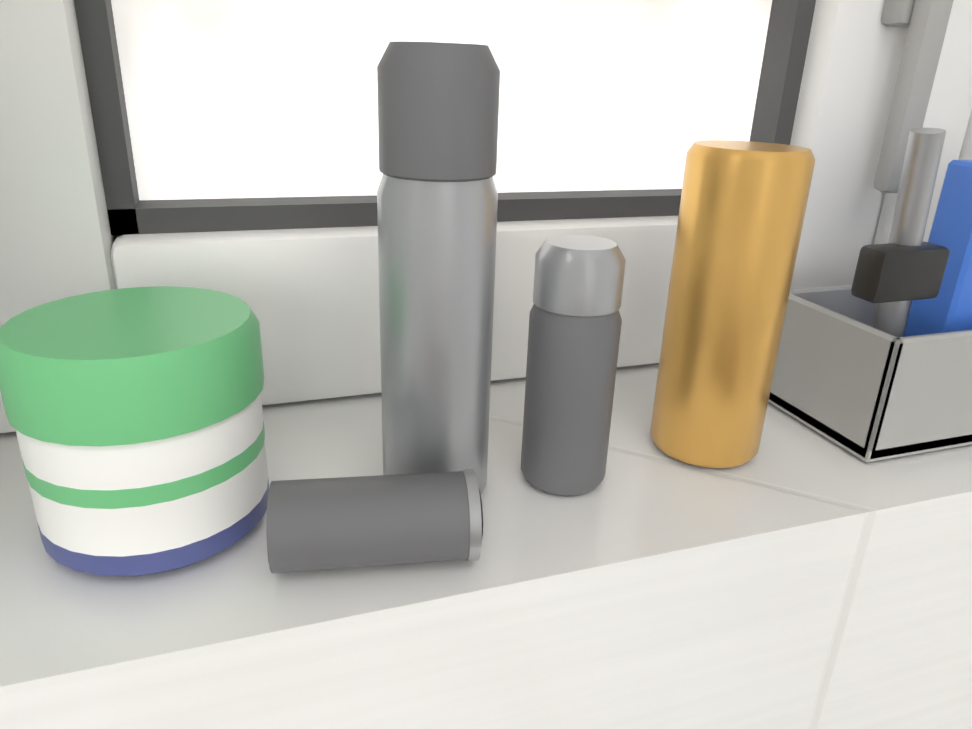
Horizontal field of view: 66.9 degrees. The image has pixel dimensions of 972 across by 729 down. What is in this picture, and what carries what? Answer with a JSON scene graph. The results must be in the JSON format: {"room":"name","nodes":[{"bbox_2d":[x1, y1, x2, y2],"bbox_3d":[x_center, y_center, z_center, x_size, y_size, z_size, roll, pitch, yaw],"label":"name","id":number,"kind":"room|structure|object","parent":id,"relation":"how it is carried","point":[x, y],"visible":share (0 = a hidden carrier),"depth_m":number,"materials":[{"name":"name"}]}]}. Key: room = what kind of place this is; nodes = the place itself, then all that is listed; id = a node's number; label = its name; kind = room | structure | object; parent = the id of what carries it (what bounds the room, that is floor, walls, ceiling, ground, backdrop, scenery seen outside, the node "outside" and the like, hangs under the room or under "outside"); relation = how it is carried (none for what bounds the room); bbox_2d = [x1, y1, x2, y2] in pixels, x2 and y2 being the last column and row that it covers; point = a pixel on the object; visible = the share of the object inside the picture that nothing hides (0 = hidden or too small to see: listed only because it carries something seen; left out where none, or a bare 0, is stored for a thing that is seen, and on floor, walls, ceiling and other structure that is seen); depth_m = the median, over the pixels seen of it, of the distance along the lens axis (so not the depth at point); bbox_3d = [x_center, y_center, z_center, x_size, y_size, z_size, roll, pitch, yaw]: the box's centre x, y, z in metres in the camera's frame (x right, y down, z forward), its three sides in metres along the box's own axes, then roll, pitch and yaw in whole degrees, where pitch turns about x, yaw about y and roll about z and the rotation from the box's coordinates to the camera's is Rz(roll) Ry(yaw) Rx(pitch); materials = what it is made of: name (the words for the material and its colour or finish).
{"room":"bathroom","nodes":[
{"label":"bathroom","id":0,"kind":"room"},
{"bbox_2d":[0,363,971,728],"bbox_3d":[-0.800,0.641,0.494,2.200,1.270,0.520,-6,23,-18],"label":"windowsill","id":1,"kind":"structure","parent":0,"point":[794,573],"depth_m":0.30,"materials":[{"name":"white tile"}]},
{"bbox_2d":[0,286,268,575],"bbox_3d":[-0.126,0.022,0.275,0.086,0.083,0.086,-6,23,-18],"label":"jar","id":2,"kind":"object","parent":1,"relation":"on","point":[134,415],"visible":1,"depth_m":0.24,"materials":[{"name":"green"}]},
{"bbox_2d":[266,469,482,572],"bbox_3d":[-0.039,0.056,0.265,0.074,0.033,0.033,-2,22,-9],"label":"cap","id":3,"kind":"object","parent":1,"relation":"on","point":[341,522],"visible":0.94,"depth_m":0.25,"materials":[{"name":"grey plastic"}]},
{"bbox_2d":[377,42,499,492],"bbox_3d":[-0.019,-0.029,0.288,0.045,0.176,0.045,-6,23,-18],"label":"spray can","id":4,"kind":"object","parent":1,"relation":"on","point":[437,193],"visible":0.92,"depth_m":0.26,"materials":[{"name":"grey metal"}]},
{"bbox_2d":[521,235,625,494],"bbox_3d":[0.036,0.001,0.312,0.038,0.106,0.038,-6,23,-18],"label":"bottle","id":5,"kind":"object","parent":1,"relation":"on","point":[575,323],"visible":1,"depth_m":0.30,"materials":[{"name":"grey plastic"}]},
{"bbox_2d":[650,140,814,467],"bbox_3d":[0.110,-0.027,0.337,0.052,0.142,0.052,-6,23,-18],"label":"bottle","id":6,"kind":"object","parent":1,"relation":"on","point":[742,209],"visible":1,"depth_m":0.32,"materials":[{"name":"gold metal"}]},
{"bbox_2d":[768,128,971,461],"bbox_3d":[0.237,-0.045,0.382,0.153,0.151,0.083,-6,23,-18],"label":"caddy","id":7,"kind":"object","parent":1,"relation":"on","point":[874,361],"visible":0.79,"depth_m":0.35,"materials":[{"name":"grey plastic"}]},
{"bbox_2d":[958,110,971,159],"bbox_3d":[0.628,-0.253,0.552,0.700,1.940,0.700,-6,23,-18],"label":"wall","id":8,"kind":"structure","parent":0,"point":[966,152],"depth_m":0.46,"materials":[{"name":"white paint"}]},
{"bbox_3d":[-0.027,-0.507,0.440,0.560,0.950,0.280,-6,23,-18],"label":"wall","id":9,"kind":"structure","parent":0,"visible":0},
{"bbox_2d":[0,0,971,432],"bbox_3d":[0.036,-0.437,0.272,0.556,0.946,0.103,-6,23,-18],"label":"window","id":10,"kind":"structure","parent":9,"relation":"in","point":[228,146],"depth_m":0.39,"materials":[{"name":"dark grey painted metal"},{"name":"glass"}]}
]}

